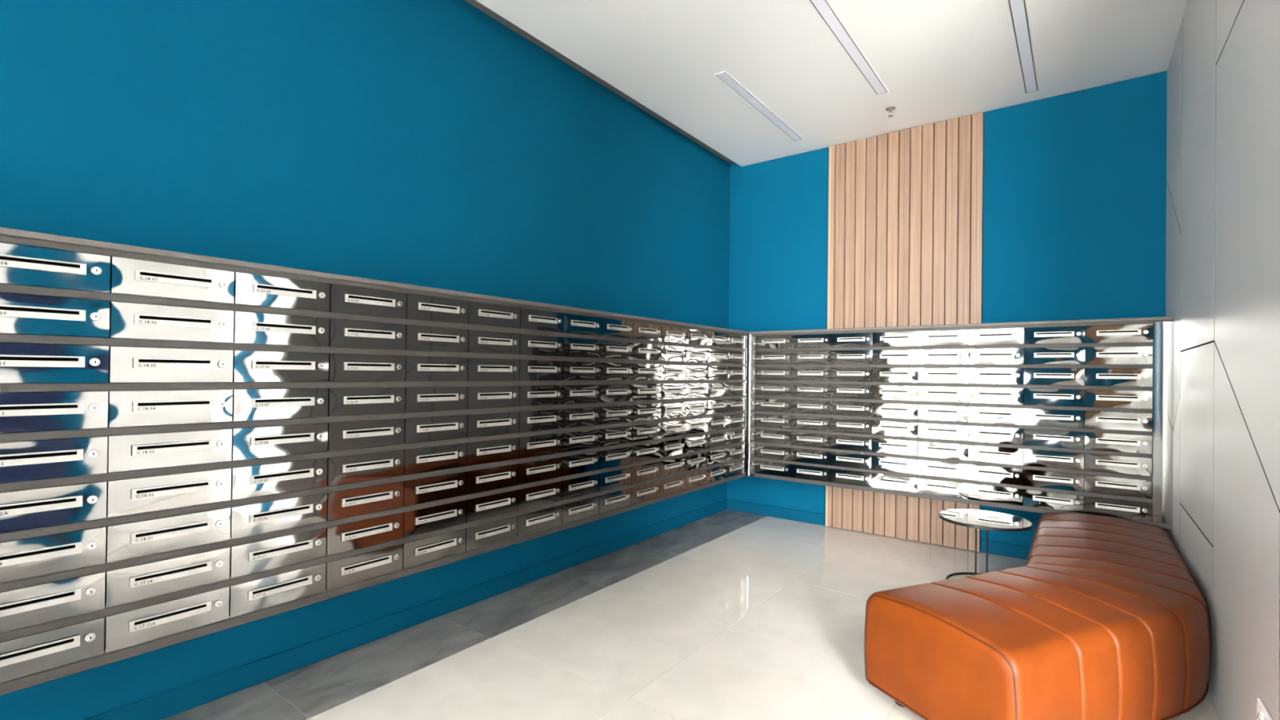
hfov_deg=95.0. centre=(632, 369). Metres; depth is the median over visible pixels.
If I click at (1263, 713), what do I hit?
wall outlet
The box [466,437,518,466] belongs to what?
mailbox
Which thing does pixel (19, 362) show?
mailbox
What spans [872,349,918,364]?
mailbox
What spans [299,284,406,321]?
mailbox
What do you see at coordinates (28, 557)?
mailbox
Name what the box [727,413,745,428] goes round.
mailbox
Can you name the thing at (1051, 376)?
mailbox
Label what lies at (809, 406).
mailbox
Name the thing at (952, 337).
mailbox
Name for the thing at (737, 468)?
mailbox
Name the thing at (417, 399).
mailbox
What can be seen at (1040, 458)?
mailbox
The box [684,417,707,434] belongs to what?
mailbox
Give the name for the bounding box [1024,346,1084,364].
mailbox
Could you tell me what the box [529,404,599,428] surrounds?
mailbox
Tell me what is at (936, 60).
ceiling
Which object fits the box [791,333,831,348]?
mailbox
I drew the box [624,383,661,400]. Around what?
mailbox
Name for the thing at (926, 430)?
mailbox
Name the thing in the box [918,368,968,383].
mailbox
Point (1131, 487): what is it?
mailbox
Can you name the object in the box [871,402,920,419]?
mailbox
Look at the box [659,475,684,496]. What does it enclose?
mailbox
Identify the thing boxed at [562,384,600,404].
mailbox
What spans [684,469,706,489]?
mailbox
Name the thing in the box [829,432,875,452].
mailbox
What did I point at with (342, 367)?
mailbox
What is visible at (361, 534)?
mailbox
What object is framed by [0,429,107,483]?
mailbox
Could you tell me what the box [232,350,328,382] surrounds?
mailbox
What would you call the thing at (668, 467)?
mailbox
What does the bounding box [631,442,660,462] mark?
mailbox
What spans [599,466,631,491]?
mailbox
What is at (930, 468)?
mailbox
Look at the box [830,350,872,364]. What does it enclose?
mailbox
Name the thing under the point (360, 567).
mailbox
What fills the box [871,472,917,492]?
mailbox
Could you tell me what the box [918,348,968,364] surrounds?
mailbox
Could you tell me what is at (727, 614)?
floor
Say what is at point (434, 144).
wall
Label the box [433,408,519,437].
mailbox
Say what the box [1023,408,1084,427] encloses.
mailbox
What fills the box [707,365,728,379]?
mailbox
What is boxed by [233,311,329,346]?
mailbox
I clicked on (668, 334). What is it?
mailbox
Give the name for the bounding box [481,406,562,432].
mailbox
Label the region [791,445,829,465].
mailbox
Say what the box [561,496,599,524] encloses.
mailbox
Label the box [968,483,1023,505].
mailbox
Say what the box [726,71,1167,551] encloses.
wall
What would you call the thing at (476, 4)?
crown molding
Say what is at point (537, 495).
mailbox
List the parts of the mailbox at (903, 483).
slot plate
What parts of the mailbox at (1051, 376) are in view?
slot plate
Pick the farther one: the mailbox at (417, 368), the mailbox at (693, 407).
the mailbox at (693, 407)
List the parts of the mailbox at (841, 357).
slot plate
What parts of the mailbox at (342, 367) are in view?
slot plate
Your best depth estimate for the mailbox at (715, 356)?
4.36 m
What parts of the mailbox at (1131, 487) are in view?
slot plate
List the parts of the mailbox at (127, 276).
slot plate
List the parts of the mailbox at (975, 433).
slot plate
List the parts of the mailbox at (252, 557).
slot plate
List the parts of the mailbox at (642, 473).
slot plate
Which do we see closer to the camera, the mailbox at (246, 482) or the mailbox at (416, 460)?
the mailbox at (246, 482)
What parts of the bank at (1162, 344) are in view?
rail, rail, rail, rail, rail, rail, rail, rail, panel, rail, rail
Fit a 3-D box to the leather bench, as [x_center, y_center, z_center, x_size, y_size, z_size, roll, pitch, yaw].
[1.928,1.042,2.547,2.372,0.439,0.858,1,0,-40]
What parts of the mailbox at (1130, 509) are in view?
slot plate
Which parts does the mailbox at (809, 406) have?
slot plate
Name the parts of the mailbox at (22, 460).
slot plate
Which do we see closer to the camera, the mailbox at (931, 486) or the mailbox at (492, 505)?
the mailbox at (492, 505)
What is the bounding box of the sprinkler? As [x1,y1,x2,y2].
[885,106,896,116]
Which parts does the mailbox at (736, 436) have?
slot plate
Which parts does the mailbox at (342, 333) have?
slot plate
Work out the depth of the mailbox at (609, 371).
3.40 m
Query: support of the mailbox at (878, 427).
in the bank at (1162, 344)
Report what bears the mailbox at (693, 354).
on the bank at (11, 236)
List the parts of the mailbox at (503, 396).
slot plate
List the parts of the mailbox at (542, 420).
door, slot plate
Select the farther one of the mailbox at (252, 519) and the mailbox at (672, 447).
the mailbox at (672, 447)
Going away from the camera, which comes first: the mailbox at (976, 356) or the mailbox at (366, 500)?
the mailbox at (366, 500)
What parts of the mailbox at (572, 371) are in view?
slot plate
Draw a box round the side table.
[938,508,1032,579]
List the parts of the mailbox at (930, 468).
slot plate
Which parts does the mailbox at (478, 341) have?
slot plate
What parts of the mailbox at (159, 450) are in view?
slot plate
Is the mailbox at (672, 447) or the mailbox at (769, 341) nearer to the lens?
the mailbox at (672, 447)
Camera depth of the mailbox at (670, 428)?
3.88 m
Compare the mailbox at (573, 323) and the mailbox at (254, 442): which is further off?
the mailbox at (573, 323)
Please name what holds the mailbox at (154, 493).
in the bank at (11, 236)
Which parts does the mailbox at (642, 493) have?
slot plate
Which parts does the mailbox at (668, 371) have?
slot plate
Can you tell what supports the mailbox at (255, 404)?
attached to the bank at (11, 236)
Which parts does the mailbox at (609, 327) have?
door, slot plate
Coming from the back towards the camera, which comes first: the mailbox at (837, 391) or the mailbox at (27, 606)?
the mailbox at (837, 391)
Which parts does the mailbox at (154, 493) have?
slot plate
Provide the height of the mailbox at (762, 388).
0.100 m
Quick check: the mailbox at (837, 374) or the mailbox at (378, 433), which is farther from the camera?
the mailbox at (837, 374)
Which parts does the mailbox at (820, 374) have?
slot plate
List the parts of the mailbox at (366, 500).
slot plate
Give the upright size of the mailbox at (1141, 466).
0.100 m
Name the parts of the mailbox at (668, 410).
door, slot plate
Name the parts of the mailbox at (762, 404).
slot plate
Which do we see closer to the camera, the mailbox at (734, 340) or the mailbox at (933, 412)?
the mailbox at (933, 412)
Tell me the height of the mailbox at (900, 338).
0.100 m
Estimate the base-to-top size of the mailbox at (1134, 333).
0.100 m
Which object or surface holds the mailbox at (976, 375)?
in the bank at (1162, 344)
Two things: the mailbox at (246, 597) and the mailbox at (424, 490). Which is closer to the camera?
the mailbox at (246, 597)
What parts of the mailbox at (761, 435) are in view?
slot plate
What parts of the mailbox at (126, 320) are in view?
slot plate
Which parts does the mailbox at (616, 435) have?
slot plate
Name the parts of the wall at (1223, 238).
panel, panel, panel, panel, panel, panel, panel, panel, panel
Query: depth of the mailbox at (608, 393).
3.40 m
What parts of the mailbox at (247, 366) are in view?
slot plate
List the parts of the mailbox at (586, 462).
slot plate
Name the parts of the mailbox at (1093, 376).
slot plate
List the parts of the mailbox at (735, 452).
slot plate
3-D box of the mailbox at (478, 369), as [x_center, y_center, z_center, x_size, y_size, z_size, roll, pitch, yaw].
[-0.766,0.001,2.802,0.353,0.100,0.296,0,0,37]
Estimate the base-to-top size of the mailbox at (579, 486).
0.100 m
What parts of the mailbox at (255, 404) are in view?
slot plate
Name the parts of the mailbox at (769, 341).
slot plate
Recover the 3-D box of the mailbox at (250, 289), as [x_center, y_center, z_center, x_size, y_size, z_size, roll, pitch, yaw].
[-1.309,-0.260,2.088,0.353,0.100,0.296,0,0,37]
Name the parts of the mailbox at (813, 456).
slot plate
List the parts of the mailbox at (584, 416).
door, slot plate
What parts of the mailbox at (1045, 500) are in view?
slot plate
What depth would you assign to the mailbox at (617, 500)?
3.40 m
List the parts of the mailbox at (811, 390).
slot plate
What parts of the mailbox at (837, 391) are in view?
slot plate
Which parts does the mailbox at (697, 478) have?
slot plate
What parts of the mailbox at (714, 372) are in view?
slot plate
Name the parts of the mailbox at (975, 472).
slot plate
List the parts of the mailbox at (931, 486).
slot plate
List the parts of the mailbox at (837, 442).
slot plate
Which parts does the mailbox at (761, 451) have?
slot plate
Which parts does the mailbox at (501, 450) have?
slot plate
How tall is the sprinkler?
0.052 m
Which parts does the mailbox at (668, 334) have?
door, slot plate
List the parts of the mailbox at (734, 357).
slot plate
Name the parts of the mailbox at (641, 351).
slot plate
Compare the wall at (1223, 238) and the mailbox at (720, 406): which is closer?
the wall at (1223, 238)
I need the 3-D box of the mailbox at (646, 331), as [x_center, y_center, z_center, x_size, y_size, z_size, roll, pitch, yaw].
[-0.035,-0.236,3.757,0.353,0.100,0.296,0,0,37]
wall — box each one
[0,0,730,719]
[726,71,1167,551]
[1164,0,1279,719]
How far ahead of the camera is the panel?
4.39 m
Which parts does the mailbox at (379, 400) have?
slot plate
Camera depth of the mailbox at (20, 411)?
1.54 m
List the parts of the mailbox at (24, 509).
slot plate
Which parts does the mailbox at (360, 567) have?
slot plate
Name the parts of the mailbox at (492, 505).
slot plate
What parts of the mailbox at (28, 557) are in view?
slot plate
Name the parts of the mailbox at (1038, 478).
slot plate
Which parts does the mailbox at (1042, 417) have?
slot plate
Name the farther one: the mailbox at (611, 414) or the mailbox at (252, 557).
the mailbox at (611, 414)
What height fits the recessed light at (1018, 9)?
0.004 m
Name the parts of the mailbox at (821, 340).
slot plate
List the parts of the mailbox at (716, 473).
slot plate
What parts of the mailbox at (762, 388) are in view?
slot plate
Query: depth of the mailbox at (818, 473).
4.44 m
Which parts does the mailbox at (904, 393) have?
slot plate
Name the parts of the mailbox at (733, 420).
slot plate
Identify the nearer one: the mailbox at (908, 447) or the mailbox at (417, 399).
the mailbox at (417, 399)
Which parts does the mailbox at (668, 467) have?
slot plate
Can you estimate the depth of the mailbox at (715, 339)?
4.36 m
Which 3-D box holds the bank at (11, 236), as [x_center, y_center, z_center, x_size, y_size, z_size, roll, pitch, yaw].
[-0.503,0.253,3.174,0.418,1.169,4.273,0,0,37]
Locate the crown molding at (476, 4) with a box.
[463,0,734,164]
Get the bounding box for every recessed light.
[714,71,804,142]
[807,0,888,95]
[1006,0,1039,94]
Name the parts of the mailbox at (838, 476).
slot plate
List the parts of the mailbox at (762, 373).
slot plate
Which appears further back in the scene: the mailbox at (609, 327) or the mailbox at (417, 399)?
the mailbox at (609, 327)
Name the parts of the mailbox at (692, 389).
slot plate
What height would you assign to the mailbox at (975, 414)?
0.101 m
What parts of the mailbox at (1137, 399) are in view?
slot plate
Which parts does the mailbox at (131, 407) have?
slot plate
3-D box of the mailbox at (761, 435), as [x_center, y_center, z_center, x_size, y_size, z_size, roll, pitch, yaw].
[1.213,0.535,4.764,0.296,0.100,0.353,0,0,37]
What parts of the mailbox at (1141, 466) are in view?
slot plate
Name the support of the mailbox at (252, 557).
attached to the bank at (11, 236)
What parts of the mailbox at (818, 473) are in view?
slot plate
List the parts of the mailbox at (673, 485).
slot plate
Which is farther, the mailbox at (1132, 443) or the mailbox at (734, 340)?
the mailbox at (734, 340)
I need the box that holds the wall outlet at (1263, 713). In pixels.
[1256,697,1272,719]
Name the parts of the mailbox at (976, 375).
slot plate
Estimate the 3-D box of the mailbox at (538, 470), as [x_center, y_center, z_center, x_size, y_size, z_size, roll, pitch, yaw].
[-0.589,0.504,3.037,0.353,0.100,0.296,0,0,37]
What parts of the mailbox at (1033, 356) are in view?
slot plate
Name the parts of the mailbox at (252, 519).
slot plate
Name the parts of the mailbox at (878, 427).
slot plate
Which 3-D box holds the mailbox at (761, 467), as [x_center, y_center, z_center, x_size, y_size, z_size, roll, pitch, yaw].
[1.210,0.785,4.763,0.296,0.100,0.353,0,0,37]
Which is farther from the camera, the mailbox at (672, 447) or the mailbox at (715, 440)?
the mailbox at (715, 440)
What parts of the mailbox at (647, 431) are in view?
slot plate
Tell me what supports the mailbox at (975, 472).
in the bank at (1162, 344)
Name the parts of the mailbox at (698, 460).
slot plate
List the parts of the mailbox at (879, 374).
slot plate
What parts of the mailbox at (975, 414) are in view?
slot plate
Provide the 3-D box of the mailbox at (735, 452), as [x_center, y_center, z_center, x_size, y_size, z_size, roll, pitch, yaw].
[0.684,0.653,4.705,0.353,0.100,0.296,0,0,37]
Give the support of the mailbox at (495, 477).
attached to the bank at (11, 236)
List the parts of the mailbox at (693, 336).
door, slot plate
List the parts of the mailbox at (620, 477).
slot plate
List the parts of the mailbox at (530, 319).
door, slot plate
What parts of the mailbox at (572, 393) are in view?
slot plate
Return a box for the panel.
[825,111,983,551]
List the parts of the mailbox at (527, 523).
slot plate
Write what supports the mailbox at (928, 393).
in the bank at (1162, 344)
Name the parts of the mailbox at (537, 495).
slot plate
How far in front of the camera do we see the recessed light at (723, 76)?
4.04 m
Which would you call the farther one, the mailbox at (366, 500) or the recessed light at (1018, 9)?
the recessed light at (1018, 9)
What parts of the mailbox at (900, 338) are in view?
slot plate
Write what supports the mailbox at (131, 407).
attached to the bank at (11, 236)
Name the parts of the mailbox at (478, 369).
slot plate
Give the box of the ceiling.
[475,0,1187,166]
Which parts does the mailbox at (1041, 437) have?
slot plate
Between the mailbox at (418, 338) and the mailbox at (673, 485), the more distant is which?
the mailbox at (673, 485)
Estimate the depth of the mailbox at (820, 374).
4.44 m
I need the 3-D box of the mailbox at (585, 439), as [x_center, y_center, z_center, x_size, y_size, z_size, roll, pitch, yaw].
[-0.406,0.383,3.276,0.353,0.100,0.296,0,0,37]
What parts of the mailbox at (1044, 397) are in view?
slot plate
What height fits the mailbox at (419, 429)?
0.100 m
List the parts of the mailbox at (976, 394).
slot plate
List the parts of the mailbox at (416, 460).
slot plate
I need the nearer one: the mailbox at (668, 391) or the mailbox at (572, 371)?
the mailbox at (572, 371)
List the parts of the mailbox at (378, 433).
door, slot plate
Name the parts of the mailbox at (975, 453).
slot plate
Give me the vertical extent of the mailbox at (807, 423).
0.100 m
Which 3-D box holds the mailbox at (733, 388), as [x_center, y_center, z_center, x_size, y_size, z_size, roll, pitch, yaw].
[0.690,0.153,4.708,0.353,0.100,0.296,0,0,37]
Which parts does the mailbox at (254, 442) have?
slot plate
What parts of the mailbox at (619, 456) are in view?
slot plate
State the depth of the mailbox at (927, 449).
3.90 m
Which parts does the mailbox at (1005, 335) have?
slot plate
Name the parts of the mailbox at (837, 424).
slot plate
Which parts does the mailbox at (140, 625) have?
slot plate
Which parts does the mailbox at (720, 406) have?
door, slot plate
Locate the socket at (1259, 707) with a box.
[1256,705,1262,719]
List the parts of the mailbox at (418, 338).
slot plate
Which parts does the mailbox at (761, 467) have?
slot plate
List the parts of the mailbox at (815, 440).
slot plate, door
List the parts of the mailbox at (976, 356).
slot plate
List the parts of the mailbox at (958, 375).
slot plate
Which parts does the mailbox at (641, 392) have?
slot plate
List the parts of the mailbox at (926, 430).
slot plate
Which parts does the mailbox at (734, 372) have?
slot plate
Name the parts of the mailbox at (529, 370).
slot plate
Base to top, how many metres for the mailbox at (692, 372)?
0.100 m
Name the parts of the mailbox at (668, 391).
slot plate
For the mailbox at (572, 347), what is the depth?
3.17 m
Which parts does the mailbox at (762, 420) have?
slot plate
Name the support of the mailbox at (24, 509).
attached to the bank at (11, 236)
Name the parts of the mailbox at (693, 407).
door, slot plate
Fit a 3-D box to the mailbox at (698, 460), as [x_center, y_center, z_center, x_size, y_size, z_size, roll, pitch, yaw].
[0.320,0.647,4.229,0.353,0.101,0.296,0,0,37]
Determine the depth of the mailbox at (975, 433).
3.71 m
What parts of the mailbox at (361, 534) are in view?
slot plate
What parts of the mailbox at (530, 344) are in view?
slot plate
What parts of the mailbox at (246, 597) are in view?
slot plate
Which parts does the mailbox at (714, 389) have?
slot plate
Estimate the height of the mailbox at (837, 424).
0.100 m
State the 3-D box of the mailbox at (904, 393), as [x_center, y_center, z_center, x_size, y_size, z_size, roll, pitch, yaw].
[1.932,0.165,4.220,0.296,0.101,0.353,0,0,37]
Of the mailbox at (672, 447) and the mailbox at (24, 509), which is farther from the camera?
the mailbox at (672, 447)
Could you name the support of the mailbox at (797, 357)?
in the bank at (1162, 344)
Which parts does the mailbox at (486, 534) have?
slot plate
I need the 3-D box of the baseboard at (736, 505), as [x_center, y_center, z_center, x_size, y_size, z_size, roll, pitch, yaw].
[1.212,1.221,5.032,0.903,0.091,0.012,0,0,37]
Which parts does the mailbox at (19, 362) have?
slot plate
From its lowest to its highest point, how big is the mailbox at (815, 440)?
0.100 m
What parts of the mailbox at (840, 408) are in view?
slot plate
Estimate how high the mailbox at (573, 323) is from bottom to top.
0.101 m
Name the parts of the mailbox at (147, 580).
slot plate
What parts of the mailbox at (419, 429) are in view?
door, slot plate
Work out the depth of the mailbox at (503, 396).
2.69 m
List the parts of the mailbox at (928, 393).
slot plate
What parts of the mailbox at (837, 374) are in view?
slot plate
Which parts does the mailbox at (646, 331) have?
door, slot plate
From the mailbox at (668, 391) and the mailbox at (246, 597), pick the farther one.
the mailbox at (668, 391)
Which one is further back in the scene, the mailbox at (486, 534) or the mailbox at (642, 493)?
the mailbox at (642, 493)
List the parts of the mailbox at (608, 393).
slot plate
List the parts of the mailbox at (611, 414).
door, slot plate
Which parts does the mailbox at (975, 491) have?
slot plate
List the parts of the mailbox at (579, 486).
slot plate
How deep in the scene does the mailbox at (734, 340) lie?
4.60 m
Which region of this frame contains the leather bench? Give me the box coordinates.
[864,512,1210,719]
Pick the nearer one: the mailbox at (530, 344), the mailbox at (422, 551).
the mailbox at (422, 551)
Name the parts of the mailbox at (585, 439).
slot plate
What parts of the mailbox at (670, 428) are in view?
slot plate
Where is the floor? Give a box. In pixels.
[161,509,1220,719]
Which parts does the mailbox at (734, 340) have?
door, slot plate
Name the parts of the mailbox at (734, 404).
door, slot plate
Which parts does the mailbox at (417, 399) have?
slot plate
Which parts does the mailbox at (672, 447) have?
slot plate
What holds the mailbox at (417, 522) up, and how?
on the bank at (11, 236)
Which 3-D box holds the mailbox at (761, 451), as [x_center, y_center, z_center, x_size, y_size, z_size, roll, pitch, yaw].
[1.212,0.660,4.763,0.296,0.100,0.353,0,0,37]
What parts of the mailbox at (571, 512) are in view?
slot plate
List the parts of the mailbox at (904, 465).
slot plate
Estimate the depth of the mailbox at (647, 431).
3.64 m
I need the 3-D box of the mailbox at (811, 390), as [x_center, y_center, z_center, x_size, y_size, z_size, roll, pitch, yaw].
[1.456,0.162,4.584,0.296,0.100,0.353,0,0,37]
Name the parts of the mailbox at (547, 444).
slot plate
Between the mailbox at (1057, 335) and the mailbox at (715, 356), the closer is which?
the mailbox at (1057, 335)
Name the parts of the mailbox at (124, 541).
slot plate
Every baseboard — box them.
[83,499,727,719]
[726,498,825,525]
[981,538,1031,559]
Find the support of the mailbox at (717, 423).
on the bank at (11, 236)
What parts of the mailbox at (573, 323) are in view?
door, slot plate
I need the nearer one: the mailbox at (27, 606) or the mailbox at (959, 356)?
the mailbox at (27, 606)
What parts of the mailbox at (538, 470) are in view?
slot plate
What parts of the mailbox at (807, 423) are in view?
slot plate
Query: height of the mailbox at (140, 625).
0.100 m
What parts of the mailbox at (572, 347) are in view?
slot plate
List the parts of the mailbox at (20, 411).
slot plate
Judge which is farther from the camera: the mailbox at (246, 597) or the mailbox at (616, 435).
the mailbox at (616, 435)
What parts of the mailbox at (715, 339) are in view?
door, slot plate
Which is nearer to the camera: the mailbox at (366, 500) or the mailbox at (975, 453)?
the mailbox at (366, 500)
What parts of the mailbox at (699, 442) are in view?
slot plate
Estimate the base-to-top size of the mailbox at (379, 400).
0.101 m
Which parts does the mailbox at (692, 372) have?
slot plate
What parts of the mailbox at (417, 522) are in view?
slot plate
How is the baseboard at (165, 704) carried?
attached to the wall at (434, 144)
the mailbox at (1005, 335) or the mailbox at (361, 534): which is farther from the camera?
the mailbox at (1005, 335)
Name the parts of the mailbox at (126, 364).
slot plate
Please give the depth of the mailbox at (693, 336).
4.13 m
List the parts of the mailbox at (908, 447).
slot plate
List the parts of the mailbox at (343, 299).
door, slot plate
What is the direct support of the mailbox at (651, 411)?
attached to the bank at (11, 236)
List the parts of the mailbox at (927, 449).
slot plate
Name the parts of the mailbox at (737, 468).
slot plate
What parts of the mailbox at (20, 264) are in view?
slot plate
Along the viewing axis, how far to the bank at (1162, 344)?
3.65 m
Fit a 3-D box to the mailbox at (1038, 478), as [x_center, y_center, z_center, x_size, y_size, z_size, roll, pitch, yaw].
[2.642,0.670,3.671,0.296,0.100,0.353,0,0,37]
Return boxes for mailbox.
[0,242,110,299]
[0,292,109,337]
[0,342,108,382]
[0,391,108,433]
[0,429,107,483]
[0,481,106,533]
[0,526,106,582]
[0,572,105,633]
[0,617,104,683]
[81,422,231,472]
[84,256,234,308]
[101,301,233,342]
[103,586,229,653]
[104,546,230,608]
[105,507,230,563]
[106,467,231,517]
[107,389,232,427]
[108,346,233,382]
[207,271,329,315]
[209,418,328,460]
[228,562,325,617]
[229,528,326,578]
[230,457,327,499]
[230,493,327,539]
[231,388,328,421]
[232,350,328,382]
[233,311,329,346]
[289,414,404,451]
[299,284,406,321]
[315,386,404,416]
[318,319,405,350]
[325,512,403,555]
[325,543,402,591]
[326,480,404,520]
[327,449,404,485]
[328,353,405,381]
[369,411,466,444]
[371,293,468,326]
[394,386,467,412]
[395,324,468,352]
[402,528,465,568]
[403,471,466,506]
[403,500,466,537]
[404,355,467,381]
[404,443,466,475]
[433,301,519,330]
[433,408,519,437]
[456,329,519,354]
[465,489,518,523]
[465,515,517,551]
[466,385,519,408]
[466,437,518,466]
[466,463,518,494]
[467,358,519,381]
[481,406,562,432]
[485,307,564,333]
[505,385,563,406]
[514,333,563,356]
[517,457,562,484]
[517,480,561,511]
[517,505,561,536]
[518,432,562,458]
[519,360,563,380]
[526,313,600,337]
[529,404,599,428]
[553,337,600,358]
[561,403,632,424]
[561,429,599,452]
[561,451,599,475]
[561,473,599,500]
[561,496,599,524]
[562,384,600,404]
[563,360,600,380]
[567,318,633,339]
[592,340,633,359]
[593,401,660,421]
[598,488,631,513]
[599,322,662,342]
[599,425,631,447]
[599,446,631,469]
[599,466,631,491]
[600,362,632,380]
[600,384,632,402]
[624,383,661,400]
[625,400,685,418]
[629,325,686,343]
[631,422,660,442]
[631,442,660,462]
[631,461,660,484]
[631,480,659,504]
[632,342,661,360]
[632,363,661,380]
[650,328,708,346]
[652,345,686,361]
[657,399,707,416]
[659,438,685,457]
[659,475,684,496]
[660,419,685,438]
[660,456,684,476]
[661,364,686,379]
[661,383,685,399]
[673,398,727,413]
[681,331,728,347]
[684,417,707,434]
[684,452,706,471]
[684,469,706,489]
[685,364,708,379]
[685,382,707,398]
[685,435,707,453]
[686,346,708,362]
[689,396,745,412]
[702,333,746,348]
[706,415,727,431]
[706,431,727,448]
[706,448,727,466]
[706,464,727,483]
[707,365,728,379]
[707,382,728,396]
[708,348,728,363]
[726,460,744,477]
[727,382,745,395]
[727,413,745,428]
[727,429,745,444]
[727,444,745,461]
[728,350,746,364]
[728,366,745,379]
[755,335,795,348]
[755,351,791,364]
[755,367,791,380]
[755,382,791,396]
[755,398,794,412]
[755,413,791,428]
[755,426,794,444]
[755,444,791,461]
[755,460,791,477]
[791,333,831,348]
[791,351,831,364]
[791,367,830,381]
[791,383,830,397]
[791,400,830,414]
[791,415,830,431]
[791,429,840,448]
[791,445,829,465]
[791,464,829,481]
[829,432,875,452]
[829,451,871,469]
[829,468,871,487]
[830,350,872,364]
[830,367,872,382]
[830,384,872,399]
[830,400,872,417]
[830,417,871,434]
[831,332,872,347]
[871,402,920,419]
[871,420,918,437]
[871,435,922,456]
[871,454,917,474]
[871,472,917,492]
[872,331,919,346]
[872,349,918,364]
[872,367,918,382]
[872,385,918,400]
[917,422,968,440]
[917,438,968,460]
[917,459,973,479]
[917,477,968,498]
[918,329,968,346]
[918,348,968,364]
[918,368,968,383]
[918,386,968,402]
[918,404,968,422]
[968,328,1024,345]
[968,347,1026,364]
[968,368,1024,384]
[968,386,1023,404]
[968,406,1023,424]
[968,425,1023,444]
[968,441,1023,465]
[968,463,1023,485]
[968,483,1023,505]
[1022,488,1084,512]
[1023,368,1084,385]
[1023,388,1084,406]
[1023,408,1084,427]
[1023,428,1084,448]
[1023,444,1084,470]
[1023,466,1084,491]
[1024,325,1084,344]
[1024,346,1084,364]
[1084,346,1152,364]
[1084,368,1152,386]
[1084,389,1152,408]
[1084,410,1152,431]
[1084,431,1151,453]
[1084,448,1151,476]
[1084,473,1151,498]
[1084,487,1151,521]
[1085,324,1152,343]
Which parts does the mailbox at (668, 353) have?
slot plate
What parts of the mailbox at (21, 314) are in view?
slot plate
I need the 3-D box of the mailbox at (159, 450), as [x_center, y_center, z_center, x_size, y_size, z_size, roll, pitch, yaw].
[-1.497,0.237,1.847,0.353,0.101,0.296,0,0,37]
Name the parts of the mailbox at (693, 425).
slot plate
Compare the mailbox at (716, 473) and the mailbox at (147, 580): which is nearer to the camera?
the mailbox at (147, 580)
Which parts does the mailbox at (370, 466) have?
slot plate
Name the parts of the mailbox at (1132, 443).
slot plate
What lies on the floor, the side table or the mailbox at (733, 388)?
the side table
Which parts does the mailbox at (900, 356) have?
slot plate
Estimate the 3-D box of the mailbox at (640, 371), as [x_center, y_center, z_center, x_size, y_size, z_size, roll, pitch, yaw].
[-0.037,0.014,3.755,0.353,0.101,0.296,0,0,37]
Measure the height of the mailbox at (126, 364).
0.100 m
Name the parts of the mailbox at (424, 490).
slot plate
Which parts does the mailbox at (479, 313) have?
door, slot plate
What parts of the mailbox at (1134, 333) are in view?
slot plate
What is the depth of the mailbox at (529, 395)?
2.92 m
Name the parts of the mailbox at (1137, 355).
slot plate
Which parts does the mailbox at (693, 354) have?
slot plate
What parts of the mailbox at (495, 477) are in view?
slot plate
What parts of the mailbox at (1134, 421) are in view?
slot plate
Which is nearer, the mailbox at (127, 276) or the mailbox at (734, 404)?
the mailbox at (127, 276)
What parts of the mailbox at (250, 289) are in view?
slot plate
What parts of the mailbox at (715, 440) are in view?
slot plate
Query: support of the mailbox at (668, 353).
attached to the bank at (11, 236)
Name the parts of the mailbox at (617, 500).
slot plate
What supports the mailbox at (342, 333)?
on the bank at (11, 236)
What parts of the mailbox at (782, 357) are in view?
slot plate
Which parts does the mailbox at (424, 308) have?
door, slot plate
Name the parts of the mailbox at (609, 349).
slot plate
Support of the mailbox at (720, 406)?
on the bank at (11, 236)
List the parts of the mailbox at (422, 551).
slot plate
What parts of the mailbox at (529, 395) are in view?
slot plate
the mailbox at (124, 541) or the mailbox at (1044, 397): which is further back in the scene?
the mailbox at (1044, 397)
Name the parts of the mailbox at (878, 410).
slot plate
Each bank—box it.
[0,226,751,695]
[750,316,1173,529]
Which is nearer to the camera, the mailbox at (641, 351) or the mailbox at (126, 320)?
the mailbox at (126, 320)
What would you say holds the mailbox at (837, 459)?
in the bank at (1162, 344)
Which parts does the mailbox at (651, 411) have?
door, slot plate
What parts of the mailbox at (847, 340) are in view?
slot plate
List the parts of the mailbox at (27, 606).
slot plate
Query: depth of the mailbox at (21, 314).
1.54 m
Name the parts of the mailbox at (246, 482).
slot plate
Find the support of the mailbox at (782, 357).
in the bank at (1162, 344)
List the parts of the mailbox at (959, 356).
slot plate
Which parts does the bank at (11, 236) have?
panel, rail, rail, rail, rail, rail, rail, rail, rail, rail, rail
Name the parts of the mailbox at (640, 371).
slot plate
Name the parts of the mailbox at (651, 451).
slot plate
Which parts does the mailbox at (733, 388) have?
slot plate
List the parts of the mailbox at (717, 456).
slot plate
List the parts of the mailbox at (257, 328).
slot plate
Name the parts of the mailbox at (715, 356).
slot plate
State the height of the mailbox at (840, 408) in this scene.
0.100 m
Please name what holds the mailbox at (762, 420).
in the bank at (1162, 344)
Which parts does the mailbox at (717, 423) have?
slot plate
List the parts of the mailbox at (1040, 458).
slot plate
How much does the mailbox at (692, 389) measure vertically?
0.100 m
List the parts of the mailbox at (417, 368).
slot plate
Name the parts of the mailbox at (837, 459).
slot plate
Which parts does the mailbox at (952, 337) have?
slot plate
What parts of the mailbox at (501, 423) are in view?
door, slot plate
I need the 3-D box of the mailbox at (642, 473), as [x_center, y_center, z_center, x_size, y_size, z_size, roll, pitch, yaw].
[-0.045,0.640,3.752,0.353,0.100,0.296,0,0,37]
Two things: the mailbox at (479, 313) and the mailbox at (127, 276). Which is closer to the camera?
the mailbox at (127, 276)

